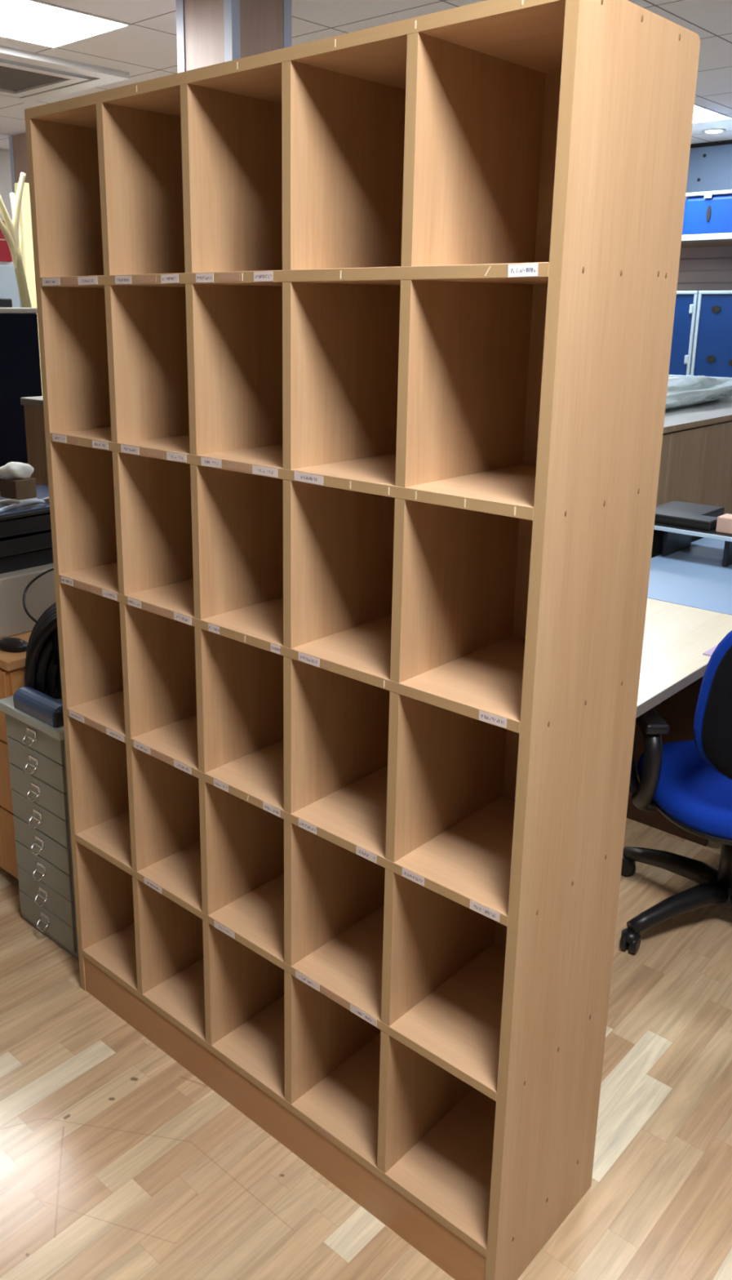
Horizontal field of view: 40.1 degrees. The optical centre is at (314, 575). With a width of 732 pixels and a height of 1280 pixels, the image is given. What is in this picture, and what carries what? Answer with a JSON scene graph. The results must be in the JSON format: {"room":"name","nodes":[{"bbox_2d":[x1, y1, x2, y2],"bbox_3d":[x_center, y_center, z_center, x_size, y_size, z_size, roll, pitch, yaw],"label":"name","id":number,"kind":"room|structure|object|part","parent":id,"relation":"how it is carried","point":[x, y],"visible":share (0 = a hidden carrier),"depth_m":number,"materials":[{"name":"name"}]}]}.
{"room":"back office","nodes":[
{"label":"back office","id":0,"kind":"room"},
{"bbox_2d":[0,148,13,265],"bbox_3d":[-3.987,-1.502,6.364,0.100,2.750,11.020,14,20,41],"label":"wall","id":1,"kind":"structure","parent":0,"point":[6,185],"depth_m":7.67,"materials":[{"name":"white paint"}]},
{"bbox_2d":[0,220,12,261],"bbox_3d":[-2.676,-2.516,7.448,0.020,0.300,0.920,14,20,41],"label":"notice board","id":2,"kind":"object","parent":1,"relation":"attached to","point":[5,252],"visible":0.7,"depth_m":7.74,"materials":[{"name":"red fabric"}]},
{"bbox_2d":[0,265,20,307],"bbox_3d":[-2.767,-1.861,7.496,0.060,0.930,1.520,14,20,41],"label":"whiteboard","id":3,"kind":"object","parent":1,"relation":"attached to","point":[9,289],"visible":0.02,"depth_m":7.82,"materials":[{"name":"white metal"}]},
{"bbox_2d":[0,298,12,307],"bbox_3d":[-2.410,-2.119,7.791,0.060,0.080,0.100,14,20,41],"label":"wall speaker","id":4,"kind":"object","parent":3,"relation":"attached to","point":[4,303],"visible":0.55,"depth_m":7.77,"materials":[{"name":"black plastic"}]},
{"bbox_2d":[8,132,29,307],"bbox_3d":[-1.942,-1.766,7.389,0.300,2.750,0.300,14,20,41],"label":"column","id":5,"kind":"structure","parent":0,"point":[17,143],"depth_m":7.00,"materials":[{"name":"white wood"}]},
{"bbox_3d":[-1.942,-1.766,7.389,0.292,2.750,0.292,14,20,41],"label":"veneer panel","id":6,"kind":"part","parent":5,"relation":"part of","materials":[{"name":"brown wood"}]},
{"bbox_2d":[175,0,291,72],"bbox_3d":[-0.316,-0.901,4.197,0.315,2.750,0.315,14,20,41],"label":"column","id":7,"kind":"structure","parent":0,"point":[209,32],"depth_m":3.77,"materials":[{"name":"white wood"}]},
{"bbox_2d":[0,817,731,1279],"bbox_3d":[-0.308,0.762,3.398,10.000,0.050,11.020,14,20,41],"label":"floor","id":8,"kind":"structure","parent":0,"point":[117,1162],"depth_m":1.96,"materials":[{"name":"brown wood"}]},
{"bbox_2d":[0,631,31,879],"bbox_3d":[-0.897,0.448,3.121,0.732,0.694,0.559,14,20,41],"label":"wooden pedestal","id":9,"kind":"object","parent":8,"relation":"on","point":[12,664],"visible":0.16,"depth_m":2.73,"materials":[{"name":"orange wood"}]},
{"bbox_3d":[-1.065,0.291,2.893,0.690,0.205,0.016,14,20,41],"label":"drawer","id":10,"kind":"part","parent":9,"relation":"part of","materials":[{"name":"orange wood"}]},
{"bbox_3d":[-1.066,0.493,2.948,0.690,0.205,0.016,14,20,41],"label":"drawer","id":11,"kind":"part","parent":9,"relation":"part of","materials":[{"name":"orange wood"}]},
{"bbox_3d":[-1.067,0.694,3.002,0.690,0.200,0.016,14,20,41],"label":"drawer","id":12,"kind":"part","parent":9,"relation":"part of","materials":[{"name":"orange wood"}]},
{"bbox_2d":[0,637,27,652],"bbox_3d":[-0.818,0.184,2.713,0.102,0.030,0.061,7,16,22],"label":"computer mouse","id":13,"kind":"object","parent":9,"relation":"on","point":[7,644],"visible":0.94,"depth_m":2.69,"materials":[{"name":"black plastic"}]},
{"bbox_2d":[0,563,55,639],"bbox_3d":[-0.928,0.019,3.052,0.483,0.172,0.500,14,20,41],"label":"panel","id":14,"kind":"object","parent":9,"relation":"on","point":[40,595],"depth_m":2.83,"materials":[{"name":"beige plastic"}]},
{"bbox_2d":[0,546,53,573],"bbox_3d":[-0.910,-0.086,3.014,0.340,0.050,0.460,14,20,41],"label":"tray","id":15,"kind":"object","parent":14,"relation":"on","point":[45,556],"visible":0.1,"depth_m":2.87,"materials":[{"name":"black plastic"}]},
{"bbox_2d":[0,529,52,557],"bbox_3d":[-0.903,-0.133,2.995,0.340,0.050,0.460,13,19,39],"label":"tray","id":16,"kind":"object","parent":15,"relation":"on","point":[28,542],"visible":0.12,"depth_m":2.85,"materials":[{"name":"black plastic"}]},
{"bbox_2d":[0,511,51,537],"bbox_3d":[-0.903,-0.186,2.995,0.340,0.050,0.460,15,21,43],"label":"tray","id":17,"kind":"object","parent":16,"relation":"on","point":[42,522],"visible":0.1,"depth_m":2.85,"materials":[{"name":"black plastic"}]},
{"bbox_2d":[0,484,49,520],"bbox_3d":[-0.892,-0.219,2.983,0.320,0.020,0.420,12,19,38],"label":"laptop","id":18,"kind":"object","parent":17,"relation":"on","point":[42,491],"visible":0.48,"depth_m":2.86,"materials":[{"name":"black plastic"}]},
{"bbox_2d":[0,461,37,505],"bbox_3d":[-0.863,-0.272,2.907,0.097,0.122,0.104,14,20,41],"label":"tissue box","id":19,"kind":"object","parent":18,"relation":"on","point":[16,482],"visible":0.89,"depth_m":2.87,"materials":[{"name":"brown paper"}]},
{"bbox_2d":[0,498,49,512],"bbox_3d":[-0.786,-0.212,2.867,0.041,0.027,0.304,14,20,41],"label":"lead","id":20,"kind":"object","parent":18,"relation":"on","point":[35,500],"visible":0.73,"depth_m":2.82,"materials":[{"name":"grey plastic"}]},
{"bbox_2d":[0,497,49,506],"bbox_3d":[-0.788,-0.219,2.875,0.046,0.035,0.316,14,20,41],"label":"lead","id":21,"kind":"object","parent":18,"relation":"on","point":[11,500],"visible":0.44,"depth_m":2.80,"materials":[{"name":"grey plastic"}]},
{"bbox_2d":[0,172,31,307],"bbox_3d":[-1.249,-0.650,4.432,0.209,2.133,0.277,1,15,4],"label":"coat stand","id":22,"kind":"object","parent":8,"relation":"on","point":[11,231],"visible":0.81,"depth_m":4.19,"materials":[{"name":"yellow wood"}]},
{"bbox_3d":[-1.296,-1.415,4.157,0.036,0.281,0.170,14,20,41],"label":"arm","id":23,"kind":"part","parent":22,"relation":"part of","materials":[{"name":"yellow wood"}]},
{"bbox_3d":[-1.288,-1.498,4.143,0.036,0.327,0.136,14,20,41],"label":"arm","id":24,"kind":"part","parent":22,"relation":"part of","materials":[{"name":"yellow wood"}]},
{"bbox_3d":[-1.271,-1.479,4.273,0.038,0.312,0.173,-4,16,-15],"label":"arm","id":25,"kind":"part","parent":22,"relation":"part of","materials":[{"name":"yellow wood"}]},
{"bbox_3d":[-1.238,-1.518,4.193,0.036,0.333,0.088,14,20,41],"label":"arm","id":26,"kind":"part","parent":22,"relation":"part of","materials":[{"name":"yellow wood"}]},
{"bbox_2d":[0,307,42,477],"bbox_3d":[-1.772,-0.187,3.747,0.400,1.588,1.775,14,20,41],"label":"screen","id":27,"kind":"object","parent":8,"relation":"on","point":[20,355],"visible":0.22,"depth_m":4.15,"materials":[{"name":"black fabric"}]},
{"bbox_3d":[-1.767,-0.943,3.545,0.048,0.023,1.775,14,20,41],"label":"rail","id":28,"kind":"part","parent":27,"relation":"part of","materials":[{"name":"grey plastic"}]},
{"bbox_2d":[13,182,42,391],"bbox_3d":[-1.587,-1.052,5.717,0.070,2.240,0.070,14,20,41],"label":"post","id":29,"kind":"object","parent":8,"relation":"on","point":[25,221],"visible":0.24,"depth_m":5.48,"materials":[{"name":"beige paint"}]},
{"bbox_2d":[20,395,48,485],"bbox_3d":[-0.639,0.027,3.528,0.459,1.300,0.516,14,20,41],"label":"cabinet","id":30,"kind":"object","parent":8,"relation":"on","point":[33,406],"visible":0.06,"depth_m":3.32,"materials":[{"name":"beige wood"}]},
{"bbox_2d":[0,695,79,960],"bbox_3d":[-0.562,0.607,2.656,0.284,0.632,0.428,14,20,41],"label":"base cabinet","id":31,"kind":"object","parent":8,"relation":"on","point":[37,755],"visible":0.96,"depth_m":2.50,"materials":[{"name":"grey metal"}]},
{"bbox_3d":[-0.698,0.395,2.445,0.041,0.038,0.023,14,20,41],"label":"handle","id":32,"kind":"part","parent":31,"relation":"part of","materials":[{"name":"silver metal"}]},
{"bbox_3d":[-0.699,0.466,2.464,0.041,0.038,0.023,14,20,41],"label":"handle","id":33,"kind":"part","parent":31,"relation":"part of","materials":[{"name":"silver metal"}]},
{"bbox_3d":[-0.557,0.313,2.582,0.284,0.025,0.417,14,20,41],"label":"lid","id":34,"kind":"part","parent":31,"relation":"part of","materials":[{"name":"grey metal"}]},
{"bbox_3d":[-0.699,0.537,2.483,0.041,0.038,0.023,14,20,41],"label":"handle","id":35,"kind":"part","parent":31,"relation":"part of","materials":[{"name":"silver metal"}]},
{"bbox_3d":[-0.688,0.393,2.456,0.250,0.071,0.009,14,20,41],"label":"drawer","id":36,"kind":"part","parent":31,"relation":"part of","materials":[{"name":"grey paint"}]},
{"bbox_3d":[-0.699,0.608,2.502,0.041,0.038,0.023,14,20,41],"label":"handle","id":37,"kind":"part","parent":31,"relation":"part of","materials":[{"name":"silver metal"}]},
{"bbox_3d":[-0.688,0.464,2.475,0.250,0.071,0.009,14,20,41],"label":"drawer","id":38,"kind":"part","parent":31,"relation":"part of","materials":[{"name":"grey paint"}]},
{"bbox_3d":[-0.700,0.680,2.522,0.041,0.038,0.023,14,20,41],"label":"handle","id":39,"kind":"part","parent":31,"relation":"part of","materials":[{"name":"silver metal"}]},
{"bbox_2d":[13,686,63,727],"bbox_3d":[-0.649,0.313,2.437,0.186,0.048,0.082,14,20,41],"label":"case","id":40,"kind":"object","parent":31,"relation":"on","point":[38,705],"visible":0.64,"depth_m":2.40,"materials":[{"name":"blue plastic"}]},
{"bbox_2d":[22,567,53,623],"bbox_3d":[-0.653,0.056,2.618,0.208,0.142,0.142,-8,17,-29],"label":"loose cable","id":41,"kind":"object","parent":31,"relation":"on","point":[33,580],"visible":0.49,"depth_m":2.62,"materials":[{"name":"black rubber"}]},
{"bbox_3d":[-0.689,0.536,2.494,0.250,0.071,0.009,14,20,41],"label":"drawer","id":42,"kind":"part","parent":31,"relation":"part of","materials":[{"name":"grey paint"}]},
{"bbox_3d":[-0.700,0.752,2.541,0.041,0.038,0.023,14,20,41],"label":"handle","id":43,"kind":"part","parent":31,"relation":"part of","materials":[{"name":"silver metal"}]},
{"bbox_3d":[-0.689,0.606,2.513,0.250,0.071,0.009,14,20,41],"label":"drawer","id":44,"kind":"part","parent":31,"relation":"part of","materials":[{"name":"grey paint"}]},
{"bbox_3d":[-0.700,0.822,2.560,0.041,0.038,0.023,14,20,41],"label":"handle","id":45,"kind":"part","parent":31,"relation":"part of","materials":[{"name":"silver metal"}]},
{"bbox_3d":[-0.690,0.679,2.533,0.250,0.071,0.009,14,20,41],"label":"drawer","id":46,"kind":"part","parent":31,"relation":"part of","materials":[{"name":"grey paint"}]},
{"bbox_2d":[23,601,62,697],"bbox_3d":[-0.574,0.172,2.583,0.345,0.244,0.178,-3,15,-13],"label":"cable coil","id":47,"kind":"object","parent":31,"relation":"on","point":[42,667],"visible":0.11,"depth_m":2.49,"materials":[{"name":"black rubber"}]},
{"bbox_3d":[-0.701,0.893,2.579,0.041,0.038,0.023,14,20,41],"label":"handle","id":48,"kind":"part","parent":31,"relation":"part of","materials":[{"name":"silver metal"}]},
{"bbox_3d":[-0.690,0.750,2.552,0.250,0.071,0.009,14,20,41],"label":"drawer","id":49,"kind":"part","parent":31,"relation":"part of","materials":[{"name":"grey paint"}]},
{"bbox_3d":[-0.690,0.821,2.571,0.250,0.071,0.009,14,20,41],"label":"drawer","id":50,"kind":"part","parent":31,"relation":"part of","materials":[{"name":"grey paint"}]},
{"bbox_3d":[-0.691,0.891,2.589,0.250,0.071,0.009,14,20,41],"label":"drawer","id":51,"kind":"part","parent":31,"relation":"part of","materials":[{"name":"grey paint"}]},
{"bbox_2d":[24,0,700,1279],"bbox_3d":[-0.017,0.128,1.896,1.177,1.958,0.334,14,20,41],"label":"unit","id":52,"kind":"object","parent":8,"relation":"on","point":[355,347],"visible":1,"depth_m":1.69,"materials":[{"name":"brown wood"}]},
{"bbox_3d":[-0.439,0.023,2.278,0.018,1.958,0.333,14,20,41],"label":"panel","id":53,"kind":"part","parent":52,"relation":"part of","materials":[{"name":"brown wood"}]},
{"bbox_2d":[82,922,496,1257],"bbox_3d":[-0.026,0.973,2.117,1.140,0.018,0.318,14,20,41],"label":"shelf","id":54,"kind":"object","parent":52,"relation":"attached to","point":[444,1174],"depth_m":1.93,"materials":[{"name":"brown wood"}]},
{"bbox_2d":[75,811,506,1102],"bbox_3d":[-0.025,0.676,2.038,1.140,0.018,0.318,14,20,41],"label":"shelf","id":55,"kind":"object","parent":52,"relation":"attached to","point":[455,1024],"depth_m":1.85,"materials":[{"name":"brown wood"}]},
{"bbox_2d":[67,690,515,926],"bbox_3d":[-0.023,0.376,1.957,1.140,0.018,0.318,14,20,41],"label":"shelf","id":56,"kind":"object","parent":52,"relation":"attached to","point":[466,860],"depth_m":1.77,"materials":[{"name":"brown wood"}]},
{"bbox_2d":[58,561,525,733],"bbox_3d":[-0.021,0.079,1.877,1.140,0.018,0.318,14,20,41],"label":"shelf","id":57,"kind":"object","parent":52,"relation":"attached to","point":[482,680],"depth_m":1.69,"materials":[{"name":"brown wood"}]},
{"bbox_2d":[49,426,536,520],"bbox_3d":[-0.020,-0.214,1.799,1.140,0.018,0.318,14,20,41],"label":"shelf","id":58,"kind":"object","parent":52,"relation":"attached to","point":[504,486],"depth_m":1.62,"materials":[{"name":"brown wood"}]},
{"bbox_2d":[40,262,549,288],"bbox_3d":[-0.018,-0.510,1.720,1.140,0.018,0.318,14,20,41],"label":"shelf","id":59,"kind":"object","parent":52,"relation":"attached to","point":[291,274],"depth_m":1.56,"materials":[{"name":"brown wood"}]},
{"bbox_3d":[-0.013,-0.809,1.644,1.140,0.018,0.329,14,20,41],"label":"panel","id":60,"kind":"part","parent":52,"relation":"part of","materials":[{"name":"brown wood"}]},
{"bbox_3d":[0.089,0.083,2.001,1.140,1.890,0.006,14,20,41],"label":"panel","id":61,"kind":"part","parent":52,"relation":"part of","materials":[{"name":"brown wood"}]},
{"bbox_3d":[0.406,0.232,1.515,0.018,1.958,0.333,14,20,41],"label":"panel","id":62,"kind":"part","parent":52,"relation":"part of","materials":[{"name":"brown wood"}]},
{"bbox_2d":[620,630,731,954],"bbox_3d":[1.120,0.468,2.527,0.674,0.985,0.648,0,15,-1],"label":"office chair","id":63,"kind":"object","parent":8,"relation":"on","point":[689,783],"visible":0.77,"depth_m":2.48,"materials":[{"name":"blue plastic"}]},
{"bbox_3d":[0.880,0.471,2.564,0.159,0.294,0.292,0,15,-1],"label":"armrest","id":64,"kind":"part","parent":63,"relation":"part of","materials":[{"name":"black plastic"}]},
{"bbox_3d":[0.999,0.808,2.792,0.057,0.092,0.302,-12,19,-38],"label":"leg","id":65,"kind":"part","parent":63,"relation":"part of","materials":[{"name":"black plastic"}]},
{"bbox_3d":[0.947,0.861,2.595,0.302,0.092,0.057,-6,16,-21],"label":"leg","id":66,"kind":"part","parent":63,"relation":"part of","materials":[{"name":"black plastic"}]},
{"bbox_2d":[636,740,731,840],"bbox_3d":[1.115,0.538,2.576,0.516,0.057,0.516,0,15,-1],"label":"seat cushion","id":67,"kind":"object","parent":63,"relation":"on","point":[695,797],"depth_m":2.49,"materials":[{"name":"blue fabric"}]},
{"bbox_2d":[693,630,731,779],"bbox_3d":[1.121,0.276,2.229,0.512,0.460,0.096,0,15,-1],"label":"backrest cushion","id":68,"kind":"object","parent":63,"relation":"on","point":[713,722],"depth_m":2.22,"materials":[{"name":"blue fabric"}]},
{"bbox_2d":[626,598,731,846],"bbox_3d":[0.650,0.554,2.688,0.600,0.730,1.285,14,20,41],"label":"desk","id":69,"kind":"object","parent":8,"relation":"on","point":[673,665],"visible":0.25,"depth_m":2.82,"materials":[{"name":"white laminate"}]},
{"bbox_3d":[0.658,0.462,2.657,0.018,0.485,1.195,14,20,41],"label":"modesty panel","id":70,"kind":"part","parent":69,"relation":"part of","materials":[{"name":"brown wood"}]},
{"bbox_3d":[1.067,0.453,3.122,0.400,0.705,0.025,14,20,41],"label":"panel","id":71,"kind":"part","parent":69,"relation":"part of","materials":[{"name":"brown wood"}]},
{"bbox_2d":[702,644,717,656],"bbox_3d":[1.111,0.219,2.678,0.045,0.078,0.255,14,20,41],"label":"sheet","id":72,"kind":"object","parent":69,"relation":"on","point":[710,651],"visible":0.23,"depth_m":2.61,"materials":[{"name":"paper"}]},
{"bbox_2d":[651,500,724,557],"bbox_3d":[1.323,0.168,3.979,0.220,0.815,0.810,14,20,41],"label":"computer tower","id":73,"kind":"object","parent":8,"relation":"on","point":[674,505],"visible":0.1,"depth_m":4.03,"materials":[{"name":"black plastic"}]},
{"bbox_2d":[647,537,731,615],"bbox_3d":[1.571,0.304,3.640,0.600,0.730,1.400,14,20,41],"label":"desk","id":74,"kind":"object","parent":8,"relation":"on","point":[695,575],"visible":0.03,"depth_m":3.33,"materials":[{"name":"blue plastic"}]},
{"bbox_2d":[653,522,731,566],"bbox_3d":[1.449,-0.118,3.585,0.640,0.112,0.268,14,20,41],"label":"monitor stand","id":75,"kind":"object","parent":74,"relation":"on","point":[676,538],"visible":0.53,"depth_m":3.56,"materials":[{"name":"black plastic"}]},
{"bbox_3d":[1.342,-0.139,3.689,0.016,0.098,0.220,14,20,41],"label":"leg","id":76,"kind":"part","parent":75,"relation":"part of","materials":[{"name":"black plastic"}]},
{"bbox_2d":[654,508,717,530],"bbox_3d":[1.311,-0.210,3.643,0.310,0.034,0.100,14,20,41],"label":"station","id":77,"kind":"object","parent":75,"relation":"on","point":[704,522],"visible":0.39,"depth_m":3.58,"materials":[{"name":"black plastic"}]},
{"bbox_2d":[715,513,731,533],"bbox_3d":[1.460,-0.181,3.493,0.075,0.055,0.080,14,20,41],"label":"carton","id":78,"kind":"object","parent":75,"relation":"on","point":[724,524],"visible":1,"depth_m":3.47,"materials":[{"name":"cardboard"}]},
{"bbox_3d":[1.502,-0.100,3.544,0.016,0.098,0.220,14,20,41],"label":"leg","id":79,"kind":"part","parent":75,"relation":"part of","materials":[{"name":"black plastic"}]},
{"bbox_2d":[656,395,731,514],"bbox_3d":[1.905,-0.353,5.410,0.637,1.086,2.320,14,20,41],"label":"cupboard","id":80,"kind":"object","parent":8,"relation":"on","point":[696,459],"visible":0.16,"depth_m":4.87,"materials":[{"name":"beige wood"}]},
{"bbox_3d":[1.479,-0.129,4.540,0.018,1.000,0.395,14,20,41],"label":"door","id":81,"kind":"part","parent":80,"relation":"part of","materials":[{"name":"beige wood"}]},
{"bbox_3d":[1.752,-0.203,4.822,0.018,1.000,0.395,14,20,41],"label":"door","id":82,"kind":"part","parent":80,"relation":"part of","materials":[{"name":"beige wood"}]},
{"bbox_2d":[665,374,731,410],"bbox_3d":[1.867,-1.004,5.405,0.512,0.174,2.346,14,20,41],"label":"plastic sheet","id":83,"kind":"object","parent":80,"relation":"on","point":[688,390],"visible":0.41,"depth_m":5.34,"materials":[{"name":"white plastic"}]},
{"bbox_3d":[2.025,-0.278,5.105,0.018,1.000,0.395,14,20,41],"label":"door","id":84,"kind":"part","parent":80,"relation":"part of","materials":[{"name":"beige wood"}]},
{"bbox_3d":[2.299,-0.352,5.387,0.018,1.000,0.395,14,20,41],"label":"door","id":85,"kind":"part","parent":80,"relation":"part of","materials":[{"name":"beige wood"}]},
{"bbox_3d":[3.254,-0.746,6.779,3.200,1.150,0.815,14,20,41],"label":"cabinet","id":86,"kind":"object","parent":8,"relation":"on","visible":0},
{"bbox_2d":[668,290,699,377],"bbox_3d":[2.487,-1.703,7.020,0.535,0.567,0.430,14,20,41],"label":"storage bin","id":87,"kind":"object","parent":86,"relation":"on","point":[686,301],"visible":0.38,"depth_m":6.75,"materials":[{"name":"blue plastic"}]},
{"bbox_2d":[690,290,731,378],"bbox_3d":[2.877,-1.607,6.668,0.515,0.567,0.430,14,20,41],"label":"locker","id":88,"kind":"object","parent":86,"relation":"on","point":[712,357],"visible":0.84,"depth_m":6.61,"materials":[{"name":"blue plastic"}]},
{"bbox_2d":[0,0,731,149],"bbox_3d":[-0.293,-1.942,2.673,10.000,0.050,11.020,14,20,41],"label":"ceiling","id":89,"kind":"structure","parent":0,"point":[146,49],"depth_m":4.38,"materials":[{"name":"tile"}]},
{"bbox_2d":[0,44,129,102],"bbox_3d":[-1.621,-2.552,5.087,0.960,0.036,0.960,14,20,41],"label":"ceiling cassette","id":90,"kind":"structure","parent":89,"relation":"attached to","point":[25,76],"depth_m":5.07,"materials":[{"name":"white plastic"}]},
{"bbox_2d":[0,65,65,90],"bbox_3d":[-1.620,-2.557,5.084,0.543,0.024,0.540,14,20,41],"label":"ceiling vent","id":91,"kind":"object","parent":90,"relation":"in","point":[11,78],"depth_m":5.17,"materials":[{"name":"grey plastic"}]},
{"bbox_3d":[-1.621,-2.552,5.087,0.670,0.036,0.670,14,20,41],"label":"panel","id":92,"kind":"part","parent":90,"relation":"part of","materials":[{"name":"white plastic"}]},
{"bbox_2d":[0,0,132,48],"bbox_3d":[-1.401,-2.272,3.991,0.585,0.006,1.220,14,20,41],"label":"recessed light","id":93,"kind":"object","parent":89,"relation":"in","point":[37,22],"visible":1,"depth_m":4.22,"materials":[{"name":"white plastic"}]},
{"bbox_2d":[693,102,731,123],"bbox_3d":[2.192,-2.843,6.192,0.585,0.006,0.600,14,20,41],"label":"recessed light","id":94,"kind":"object","parent":89,"relation":"in","point":[701,113],"visible":0.21,"depth_m":6.13,"materials":[{"name":"white plastic"}]},
{"bbox_2d":[702,128,726,133],"bbox_3d":[2.663,-2.961,6.654,0.150,0.012,0.150,14,20,41],"label":"recessed light","id":95,"kind":"object","parent":89,"relation":"in","point":[710,130],"visible":1,"depth_m":6.62,"materials":[{"name":"white plastic"}]},
{"bbox_3d":[3.499,-1.622,6.961,10.000,2.750,0.100,14,20,41],"label":"wall","id":96,"kind":"structure","parent":0,"visible":0},
{"bbox_2d":[676,245,731,290],"bbox_3d":[3.530,-2.074,6.720,5.200,0.350,0.030,14,20,41],"label":"board","id":97,"kind":"object","parent":96,"relation":"attached to","point":[707,268],"visible":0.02,"depth_m":7.30,"materials":[{"name":"grey wood"}]},
{"bbox_2d":[680,232,731,248],"bbox_3d":[3.261,-2.132,6.406,5.200,0.122,0.820,14,20,41],"label":"wall shelf","id":98,"kind":"object","parent":96,"relation":"attached to","point":[721,239],"visible":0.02,"depth_m":6.59,"materials":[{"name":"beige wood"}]},
{"bbox_2d":[682,189,731,235],"bbox_3d":[2.977,-2.313,6.376,1.140,0.284,0.424,14,20,41],"label":"storage bin","id":99,"kind":"object","parent":98,"relation":"on","point":[707,211],"visible":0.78,"depth_m":6.49,"materials":[{"name":"blue plastic"}]},
{"bbox_3d":[2.978,-2.440,6.342,1.140,0.022,0.422,14,20,41],"label":"lid","id":100,"kind":"part","parent":99,"relation":"part of","materials":[{"name":"white plastic"}]},
{"bbox_2d":[686,139,731,192],"bbox_3d":[3.525,-2.748,6.529,5.600,0.350,0.057,14,20,41],"label":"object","id":101,"kind":"structure","parent":96,"relation":"attached to","point":[710,163],"depth_m":7.13,"materials":[{"name":"blue metal"}]}
]}

